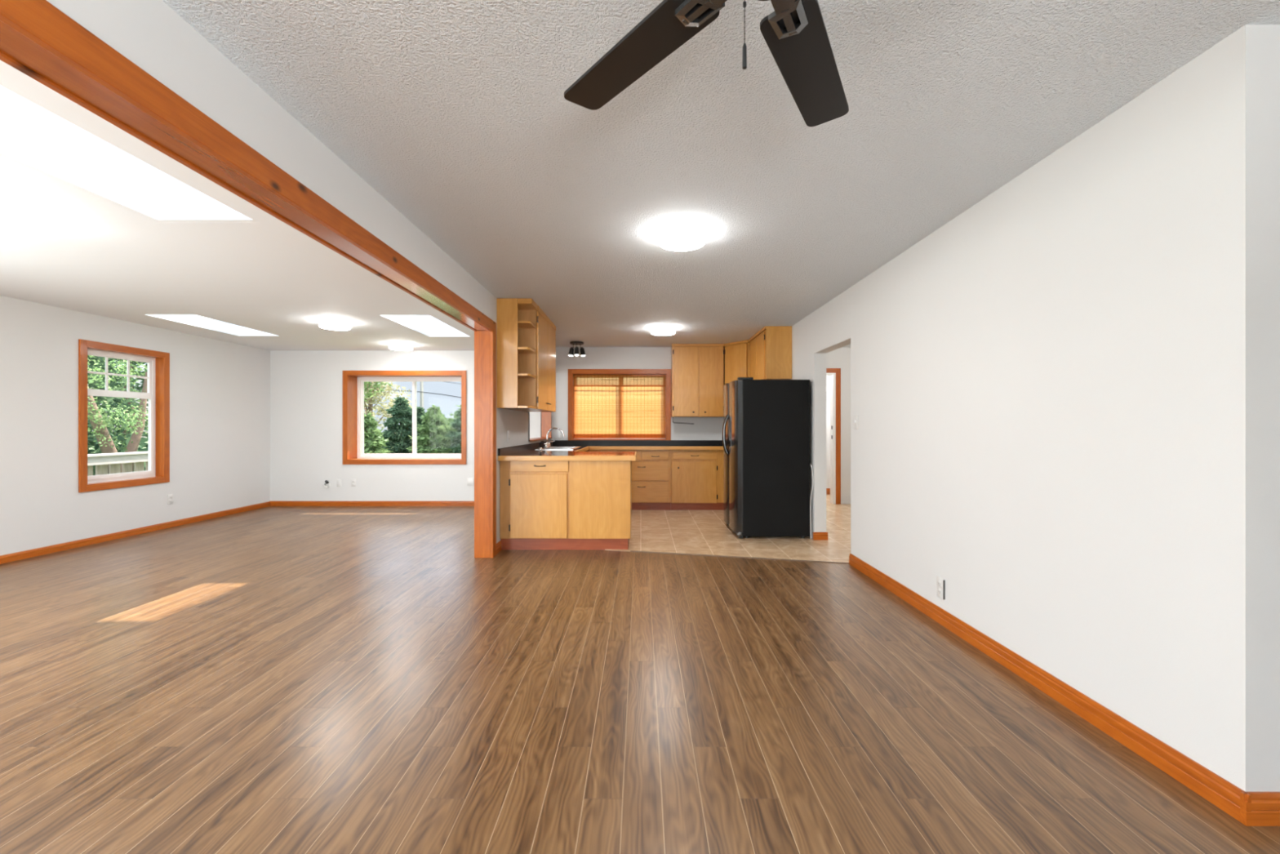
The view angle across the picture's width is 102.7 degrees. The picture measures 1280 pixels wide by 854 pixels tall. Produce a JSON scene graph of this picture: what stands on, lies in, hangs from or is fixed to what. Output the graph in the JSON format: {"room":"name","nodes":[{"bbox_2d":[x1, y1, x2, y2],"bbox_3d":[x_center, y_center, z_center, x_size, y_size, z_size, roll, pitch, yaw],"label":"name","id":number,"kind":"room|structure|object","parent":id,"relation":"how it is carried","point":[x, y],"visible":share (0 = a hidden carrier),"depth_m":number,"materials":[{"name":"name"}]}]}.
{"room":"empty living room","nodes":[
{"label":"empty living room","id":0,"kind":"room"},
{"bbox_2d":[0,295,270,555],"bbox_3d":[-5.690,0.035,2.335,0.160,2.570,11.470,0,0,0],"label":"wall","id":1,"kind":"structure","parent":0,"point":[220,390],"depth_m":5.39,"materials":[{"name":"paint"}]},
{"bbox_2d":[78,338,169,492],"bbox_3d":[-5.668,-0.107,5.593,0.153,1.531,0.971,0,0,0],"label":"window","id":2,"kind":"structure","parent":1,"relation":"in","point":[157,377],"depth_m":5.71,"materials":[{"name":"brown wood"}]},
{"bbox_2d":[0,501,270,564],"bbox_3d":[-5.602,1.165,2.225,0.016,0.070,11.050,0,0,0],"label":"baseboard","id":3,"kind":"structure","parent":1,"relation":"attached to","point":[16,556],"depth_m":5.48,"materials":[{"name":"brown wood"}]},
{"bbox_2d":[167,493,173,504],"bbox_3d":[-5.604,0.865,6.100,0.010,0.116,0.072,0,0,0],"label":"outlet","id":4,"kind":"object","parent":1,"relation":"attached to","point":[170,497],"visible":1,"depth_m":6.10,"materials":[{"name":"white plastic"}]},
{"bbox_2d":[0,60,474,350],"bbox_3d":[-3.658,-1.200,2.350,4.305,0.100,11.500,0,0,0],"label":"ceiling","id":5,"kind":"structure","parent":0,"point":[99,256],"depth_m":3.74,"materials":[{"name":"paint"}]},
{"bbox_2d":[0,80,261,222],"bbox_3d":[-2.425,-1.415,2.230,0.590,0.530,1.300,0,0,0],"label":"window","id":6,"kind":"structure","parent":5,"relation":"attached to","point":[34,135],"depth_m":2.49,"materials":[{"name":"glass"}]},
{"bbox_2d":[142,314,282,336],"bbox_3d":[-4.840,-1.415,5.875,0.580,0.530,1.290,0,0,0],"label":"window","id":7,"kind":"structure","parent":5,"relation":"attached to","point":[194,320],"depth_m":6.06,"materials":[{"name":"glass"}]},
{"bbox_2d":[319,319,351,330],"bbox_3d":[-3.350,-1.113,5.610,0.300,0.074,0.300,0,0,0],"label":"ceiling light","id":8,"kind":"object","parent":5,"relation":"attached to","point":[331,324],"visible":1,"depth_m":5.52,"materials":[{"name":"white glass"}]},
{"bbox_2d":[388,342,413,351],"bbox_3d":[-3.350,-1.113,7.150,0.300,0.074,0.300,0,0,0],"label":"ceiling light","id":9,"kind":"object","parent":5,"relation":"attached to","point":[395,346],"visible":1,"depth_m":7.05,"materials":[{"name":"white glass"}]},
{"bbox_2d":[375,314,472,337],"bbox_3d":[-2.440,-1.415,5.920,0.580,0.530,1.320,0,0,0],"label":"window","id":10,"kind":"structure","parent":5,"relation":"attached to","point":[428,325],"depth_m":6.38,"materials":[{"name":"glass"}]},
{"bbox_2d":[46,0,551,542],"bbox_3d":[-1.438,-0.035,2.330,0.135,2.470,11.260,0,0,0],"label":"wall","id":11,"kind":"structure","parent":0,"point":[150,34],"depth_m":1.85,"materials":[{"name":"paint"}]},
{"bbox_2d":[0,0,496,333],"bbox_3d":[-1.438,-0.920,0.743,0.175,0.098,8.085,0,0,0],"label":"ceiling beam","id":12,"kind":"structure","parent":11,"relation":"attached to","point":[37,39],"depth_m":1.55,"materials":[{"name":"brown wood"}]},
{"bbox_2d":[474,330,496,557],"bbox_3d":[-1.439,0.162,4.732,0.178,2.077,0.106,0,0,0],"label":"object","id":13,"kind":"structure","parent":11,"relation":"attached to","point":[485,341],"depth_m":4.68,"materials":[{"name":"brown wood"}]},
{"bbox_2d":[496,540,502,554],"bbox_3d":[-1.362,1.155,4.888,0.016,0.090,0.205,0,0,0],"label":"baseboard","id":14,"kind":"structure","parent":11,"relation":"attached to","point":[499,545],"depth_m":4.90,"materials":[{"name":"brown wood"}]},
{"bbox_2d":[507,430,510,441],"bbox_3d":[-1.365,0.100,5.300,0.010,0.116,0.072,0,0,0],"label":"outlet","id":15,"kind":"object","parent":11,"relation":"attached to","point":[508,431],"visible":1,"depth_m":5.29,"materials":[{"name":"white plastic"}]},
{"bbox_2d":[497,297,537,408],"bbox_3d":[-1.202,-0.698,5.004,0.333,1.040,0.288,0,0,0],"label":"shelf","id":16,"kind":"object","parent":11,"relation":"attached to","point":[516,317],"visible":1,"depth_m":4.86,"materials":[{"name":"brown wood"}]},
{"bbox_2d":[509,306,555,412],"bbox_3d":[-1.186,-0.698,5.694,0.363,1.040,1.091,0,0,0],"label":"upper cabinet","id":17,"kind":"object","parent":11,"relation":"attached to","point":[545,328],"visible":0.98,"depth_m":5.57,"materials":[{"name":"brown wood"}]},
{"bbox_2d":[528,412,552,441],"bbox_3d":[-1.438,-0.320,7.020,0.195,1.000,1.560,0,0,0],"label":"window","id":18,"kind":"structure","parent":11,"relation":"in","point":[546,417],"depth_m":7.75,"materials":[{"name":"brown wood"}]},
{"bbox_2d":[270,350,541,501],"bbox_3d":[-3.638,0.035,7.910,4.265,2.570,0.320,0,0,0],"label":"wall","id":19,"kind":"structure","parent":0,"point":[306,386],"depth_m":7.75,"materials":[{"name":"paint"}]},
{"bbox_2d":[322,479,329,488],"bbox_3d":[-4.745,0.862,7.718,0.080,0.125,0.083,0,0,0],"label":"cable box","id":20,"kind":"object","parent":19,"relation":"attached to","point":[326,481],"visible":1,"depth_m":7.73,"materials":[{"name":"white plastic"}]},
{"bbox_2d":[336,479,341,486],"bbox_3d":[-4.565,0.852,7.746,0.072,0.116,0.008,0,0,0],"label":"cover plate","id":21,"kind":"object","parent":19,"relation":"attached to","point":[338,481],"visible":1,"depth_m":7.74,"materials":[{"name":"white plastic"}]},
{"bbox_2d":[351,479,355,486],"bbox_3d":[-4.346,0.852,7.745,0.072,0.116,0.010,0,0,0],"label":"outlet","id":22,"kind":"object","parent":19,"relation":"attached to","point":[353,481],"visible":1,"depth_m":7.74,"materials":[{"name":"white plastic"}]},
{"bbox_2d":[270,501,474,506],"bbox_3d":[-3.570,1.163,7.742,4.080,0.074,0.016,0,0,0],"label":"baseboard","id":23,"kind":"structure","parent":19,"relation":"attached to","point":[272,503],"depth_m":7.73,"materials":[{"name":"brown wood"}]},
{"bbox_2d":[342,370,466,464],"bbox_3d":[-3.571,-0.138,7.896,1.868,1.419,0.328,0,0,0],"label":"window","id":24,"kind":"structure","parent":19,"relation":"in","point":[353,453],"depth_m":7.82,"materials":[{"name":"brown wood"}]},
{"bbox_2d":[466,477,474,485],"bbox_3d":[-2.575,0.835,7.746,0.100,0.116,0.008,0,0,0],"label":"cover plate","id":25,"kind":"object","parent":19,"relation":"attached to","point":[470,481],"visible":1,"depth_m":7.74,"materials":[{"name":"white plastic"}]},
{"bbox_2d":[551,346,723,451],"bbox_3d":[0.229,0.000,7.970,3.468,2.640,0.220,0,0,0],"label":"wall","id":26,"kind":"structure","parent":0,"point":[595,357],"depth_m":7.86,"materials":[{"name":"paint"}]},
{"bbox_2d":[558,430,563,437],"bbox_3d":[-1.225,0.115,7.854,0.072,0.116,0.010,0,0,0],"label":"outlet","id":27,"kind":"object","parent":26,"relation":"attached to","point":[560,434],"visible":0.83,"depth_m":7.85,"materials":[{"name":"white plastic"}]},
{"bbox_2d":[568,368,671,439],"bbox_3d":[-0.328,-0.305,7.951,1.579,1.154,0.218,0,0,0],"label":"window","id":28,"kind":"structure","parent":26,"relation":"in","point":[571,372],"depth_m":7.84,"materials":[{"name":"brown wood"}]},
{"bbox_2d":[573,374,665,437],"bbox_3d":[-0.328,-0.315,7.911,1.419,0.979,0.054,0,0,0],"label":"bamboo blind","id":29,"kind":"object","parent":28,"relation":"attached to","point":[642,389],"visible":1,"depth_m":7.92,"materials":[{"name":"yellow wood"}]},
{"bbox_2d":[671,343,724,417],"bbox_3d":[0.843,-0.681,7.685,0.776,1.073,0.346,0,0,0],"label":"upper cabinet","id":30,"kind":"object","parent":26,"relation":"attached to","point":[697,370],"visible":0.96,"depth_m":7.54,"materials":[{"name":"brown wood"}]},
{"bbox_2d":[672,417,693,424],"bbox_3d":[0.631,-0.088,7.620,0.319,0.114,0.022,0,0,0],"label":"towel bar","id":31,"kind":"object","parent":30,"relation":"hanging from","point":[673,417],"visible":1,"depth_m":7.62,"materials":[{"name":"metal"}]},
{"bbox_2d":[0,494,1279,853],"bbox_3d":[-0.705,1.258,2.950,10.010,0.124,12.500,0,0,0],"label":"floor","id":32,"kind":"structure","parent":0,"point":[269,679],"depth_m":2.17,"materials":[{"name":"brown wood"}]},
{"bbox_2d":[499,460,631,549],"bbox_3d":[-0.733,0.764,5.309,1.266,0.872,0.781,0,0,0],"label":"base cabinet","id":33,"kind":"object","parent":32,"relation":"on","point":[544,504],"visible":0.97,"depth_m":4.95,"materials":[{"name":"brown wood"}]},
{"bbox_2d":[497,440,723,460],"bbox_3d":[0.233,0.269,6.379,3.202,0.118,2.958,0,0,0],"label":"countertop","id":34,"kind":"structure","parent":33,"relation":"on","point":[526,451],"depth_m":6.51,"materials":[{"name":"laminate"}]},
{"bbox_2d":[543,427,564,448],"bbox_3d":[-1.107,0.143,6.600,0.252,0.260,0.260,0,0,0],"label":"faucet","id":35,"kind":"object","parent":34,"relation":"on","point":[547,444],"visible":1,"depth_m":6.59,"materials":[{"name":"silver metal"}]},
{"bbox_2d":[535,446,581,449],"bbox_3d":[-1.040,0.361,6.580,0.450,0.177,0.880,0,0,0],"label":"sink","id":36,"kind":"object","parent":34,"relation":"in","point":[551,447],"visible":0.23,"depth_m":6.56,"materials":[{"name":"metal"}]},
{"bbox_2d":[538,440,544,448],"bbox_3d":[-1.202,0.222,6.188,0.074,0.103,0.051,0,0,0],"label":"sprayer","id":37,"kind":"object","parent":36,"relation":"on","point":[541,442],"visible":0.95,"depth_m":6.17,"materials":[{"name":"silver metal"}]},
{"bbox_2d":[588,449,671,510],"bbox_3d":[-0.160,0.762,7.555,1.180,0.868,0.599,0,0,0],"label":"base cabinet","id":38,"kind":"object","parent":32,"relation":"on","point":[651,468],"visible":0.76,"depth_m":7.29,"materials":[{"name":"brown wood"}]},
{"bbox_2d":[671,449,723,510],"bbox_3d":[1.131,0.762,7.555,1.398,0.868,0.599,0,0,0],"label":"base cabinet","id":39,"kind":"object","parent":32,"relation":"on","point":[696,475],"visible":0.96,"depth_m":7.29,"materials":[{"name":"brown wood"}]},
{"bbox_2d":[722,377,809,537],"bbox_3d":[1.371,0.335,5.854,0.859,1.722,0.851,0,0,0],"label":"refrigerator","id":40,"kind":"object","parent":32,"relation":"on","point":[766,426],"visible":1,"depth_m":5.45,"materials":[{"name":"black metal"}]},
{"bbox_2d":[809,463,813,538],"bbox_3d":[1.815,0.794,5.448,0.032,0.794,0.030,0,0,0],"label":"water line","id":41,"kind":"object","parent":40,"relation":"attached to","point":[810,464],"visible":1,"depth_m":5.43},
{"bbox_2d":[162,0,1279,347],"bbox_3d":[1.397,-1.270,2.380,5.805,0.100,11.560,0,0,0],"label":"ceiling","id":42,"kind":"structure","parent":0,"point":[457,113],"depth_m":2.07,"materials":[{"name":"white paint"}]},
{"bbox_2d":[568,341,585,356],"bbox_3d":[-0.929,-1.116,7.394,0.216,0.207,0.202,0,0,-39],"label":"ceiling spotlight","id":43,"kind":"object","parent":42,"relation":"attached to","point":[575,343],"visible":1,"depth_m":7.36,"materials":[{"name":"black metal"}]},
{"bbox_2d":[651,325,675,335],"bbox_3d":[0.277,-1.183,6.330,0.300,0.074,0.300,0,0,0],"label":"ceiling light","id":44,"kind":"object","parent":42,"relation":"attached to","point":[660,330],"visible":1,"depth_m":6.22,"materials":[{"name":"white glass"}]},
{"bbox_2d":[657,224,706,251],"bbox_3d":[0.258,-1.183,3.215,0.300,0.074,0.300,0,0,0],"label":"ceiling light","id":45,"kind":"object","parent":42,"relation":"attached to","point":[678,237],"visible":1,"depth_m":3.13,"materials":[{"name":"white glass"}]},
{"bbox_2d":[564,0,848,127],"bbox_3d":[0.272,-0.987,0.987,1.264,0.464,1.244,0,0,0],"label":"ceiling fan","id":46,"kind":"object","parent":42,"relation":"hanging from","point":[795,34],"visible":1,"depth_m":1.29,"materials":[{"name":"black wood"}]},
{"bbox_2d":[630,550,848,563],"bbox_3d":[0.868,1.196,4.706,1.989,0.007,0.014,0,0,13],"label":"trim","id":47,"kind":"structure","parent":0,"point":[630,550],"depth_m":4.69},
{"bbox_2d":[826,375,830,488],"bbox_3d":[3.100,-0.010,9.100,2.400,2.520,0.100,0,0,0],"label":"wall","id":48,"kind":"structure","parent":0,"point":[828,377],"depth_m":9.05,"materials":[{"name":"paint"}]},
{"bbox_2d":[826,488,830,494],"bbox_3d":[3.085,1.145,9.042,2.230,0.110,0.016,0,0,0],"label":"baseboard","id":49,"kind":"structure","parent":48,"relation":"attached to","point":[828,490],"depth_m":9.03,"materials":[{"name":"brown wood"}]},
{"bbox_2d":[826,347,850,502],"bbox_3d":[3.107,-0.010,7.970,2.287,2.520,0.100,0,0,0],"label":"wall","id":50,"kind":"structure","parent":0,"point":[840,357],"depth_m":7.92,"materials":[{"name":"paint"}]},
{"bbox_2d":[826,368,840,503],"bbox_3d":[2.603,0.150,7.965,0.965,2.100,0.130,0,0,0],"label":"door","id":51,"kind":"structure","parent":50,"relation":"in","point":[834,373],"depth_m":7.91,"materials":[{"name":"brown wood"}]},
{"bbox_2d":[790,24,1279,791],"bbox_3d":[1.899,-0.010,4.757,0.127,2.520,6.406,0,0,0],"label":"wall","id":52,"kind":"structure","parent":0,"point":[1065,393],"depth_m":2.01,"materials":[{"name":"paint"}]},
{"bbox_2d":[724,339,750,385],"bbox_3d":[1.529,-0.681,7.519,0.610,1.073,0.678,0,0,0],"label":"upper cabinet","id":53,"kind":"object","parent":52,"relation":"attached to","point":[736,354],"visible":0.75,"depth_m":7.35,"materials":[{"name":"brown wood"}]},
{"bbox_2d":[748,325,791,379],"bbox_3d":[1.670,-0.899,6.704,0.328,0.638,0.998,0,0,0],"label":"upper cabinet","id":54,"kind":"object","parent":52,"relation":"attached to","point":[770,348],"visible":0.88,"depth_m":6.21,"materials":[{"name":"brown wood"}]},
{"bbox_2d":[813,532,827,539],"bbox_3d":[1.897,1.157,5.407,0.155,0.085,0.016,0,0,0],"label":"baseboard","id":55,"kind":"structure","parent":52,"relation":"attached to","point":[816,535],"depth_m":5.40,"materials":[{"name":"brown wood"}]},
{"bbox_2d":[853,415,857,429],"bbox_3d":[1.826,-0.035,4.360,0.020,0.116,0.072,0,0,0],"label":"light switch","id":56,"kind":"object","parent":52,"relation":"attached to","point":[855,417],"visible":1,"depth_m":4.35,"materials":[{"name":"white plastic"}]},
{"bbox_2d":[936,575,945,599],"bbox_3d":[1.831,0.985,3.128,0.010,0.125,0.078,0,0,0],"label":"outlet","id":57,"kind":"object","parent":52,"relation":"attached to","point":[940,582],"visible":1,"depth_m":3.12,"materials":[{"name":"white plastic"}]},
{"bbox_2d":[848,553,1251,821],"bbox_3d":[1.828,1.154,3.008,0.016,0.092,2.937,0,0,0],"label":"baseboard","id":58,"kind":"structure","parent":52,"relation":"attached to","point":[1206,783],"depth_m":2.07,"materials":[{"name":"brown wood"}]},
{"bbox_3d":[3.132,-0.010,1.615,2.337,2.520,0.120,0,0,0],"label":"wall","id":59,"kind":"structure","parent":0,"visible":0},
{"bbox_2d":[1240,791,1279,826],"bbox_3d":[3.010,1.154,1.546,2.380,0.092,0.016,0,0,0],"label":"baseboard","id":60,"kind":"structure","parent":59,"relation":"attached to","point":[1264,806],"depth_m":1.54,"materials":[{"name":"brown wood"}]},
{"label":"outside","id":61,"kind":"structure","parent":0,"visible":0},
{"bbox_2d":[88,435,451,453],"bbox_3d":[-15.000,1.825,49.150,110.000,0.550,81.700,0,0,0],"label":"ground","id":62,"kind":"structure","parent":61,"point":[147,442],"depth_m":48.63,"materials":[{"name":"green plant"}]},
{"bbox_2d":[87,355,148,474],"bbox_3d":[-8.674,-0.424,8.866,1.365,3.961,3.308,0,0,0],"label":"cedar tree","id":63,"kind":"object","parent":62,"relation":"on","point":[106,444],"visible":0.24,"depth_m":8.59,"materials":[{"name":"green plant"}]},
{"bbox_2d":[87,355,148,475],"bbox_3d":[-11.600,-1.224,9.955,3.247,5.886,3.362,0,0,18],"label":"evergreen tree","id":64,"kind":"object","parent":62,"relation":"on","point":[90,439],"visible":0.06,"depth_m":10.43,"materials":[{"name":"green plant"}]},
{"bbox_2d":[87,359,148,471],"bbox_3d":[-12.600,-1.234,12.594,3.579,5.911,3.649,0,0,8],"label":"evergreen tree","id":65,"kind":"object","parent":62,"relation":"on","point":[139,388],"visible":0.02,"depth_m":12.15,"materials":[{"name":"green plant"}]},
{"bbox_2d":[364,381,391,407],"bbox_3d":[-5.804,-0.276,9.874,1.972,3.656,0.439,0,0,0],"label":"weeping tree","id":66,"kind":"object","parent":62,"relation":"on","point":[366,383],"visible":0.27,"depth_m":9.86,"materials":[{"name":"green plant"}]},
{"bbox_2d":[364,412,394,453],"bbox_3d":[-7.596,0.562,14.085,1.615,1.976,1.723,0,0,0],"label":"cedar tree","id":67,"kind":"object","parent":62,"relation":"on","point":[373,443],"visible":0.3,"depth_m":13.97,"materials":[{"name":"green plant"}]},
{"bbox_2d":[364,381,412,430],"bbox_3d":[-10.986,-0.468,21.019,3.907,4.036,2.289,0,0,0],"label":"birch tree","id":68,"kind":"object","parent":62,"relation":"on","point":[370,402],"visible":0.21,"depth_m":20.89,"materials":[{"name":"green plant"}]},
{"bbox_2d":[381,396,419,453],"bbox_3d":[-7.292,0.313,15.569,1.822,2.474,1.857,0,0,-18],"label":"cedar tree","id":69,"kind":"object","parent":62,"relation":"on","point":[401,412],"visible":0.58,"depth_m":15.33,"materials":[{"name":"green plant"}]},
{"bbox_2d":[392,406,440,453],"bbox_3d":[-6.853,0.431,15.812,2.028,2.247,1.943,0,0,0],"label":"cedar tree","id":70,"kind":"object","parent":62,"relation":"on","point":[420,411],"visible":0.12,"depth_m":15.57,"materials":[{"name":"green plant"}]},
{"bbox_2d":[419,381,423,408],"bbox_3d":[-10.750,-2.875,25.595,2.300,8.850,0.270,0,0,0],"label":"utility pole","id":71,"kind":"object","parent":62,"relation":"on","point":[421,400],"visible":0.02,"depth_m":25.53,"materials":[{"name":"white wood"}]},
{"bbox_2d":[368,389,635,412],"bbox_3d":[-10.001,-1.634,25.330,32.002,1.870,0.304,0,0,0],"label":"power line","id":72,"kind":"object","parent":71,"relation":"attached to","point":[368,389],"visible":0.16,"depth_m":25.42,"materials":[{"name":"black metal"}]},
{"bbox_2d":[405,404,456,453],"bbox_3d":[-6.034,0.446,14.975,1.932,2.208,2.036,0,0,0],"label":"cedar tree","id":73,"kind":"object","parent":62,"relation":"on","point":[435,427],"visible":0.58,"depth_m":14.74,"materials":[{"name":"green plant"}]},
{"bbox_2d":[438,404,461,444],"bbox_3d":[-8.041,0.420,24.502,3.847,3.685,2.485,0,0,0],"label":"broadleaf tree","id":74,"kind":"object","parent":62,"relation":"on","point":[448,421],"visible":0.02,"depth_m":24.17,"materials":[{"name":"green plant"}]},
{"bbox_2d":[440,405,461,453],"bbox_3d":[-5.128,0.332,15.312,2.264,2.436,2.171,0,0,0],"label":"cedar tree","id":75,"kind":"object","parent":62,"relation":"on","point":[456,424],"visible":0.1,"depth_m":14.95,"materials":[{"name":"green plant"}]},
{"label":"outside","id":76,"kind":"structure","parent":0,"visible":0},
{"bbox_3d":[-32.895,1.825,-1.850,54.210,0.550,20.300,0,0,0],"label":"ground","id":77,"kind":"structure","parent":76,"visible":0},
{"bbox_2d":[87,451,148,475],"bbox_3d":[-7.598,0.968,7.500,0.165,1.165,5.800,0,0,0],"label":"wooden fence","id":78,"kind":"object","parent":77,"relation":"on","point":[101,461],"visible":0.11,"depth_m":7.41,"materials":[{"name":"white wood"}]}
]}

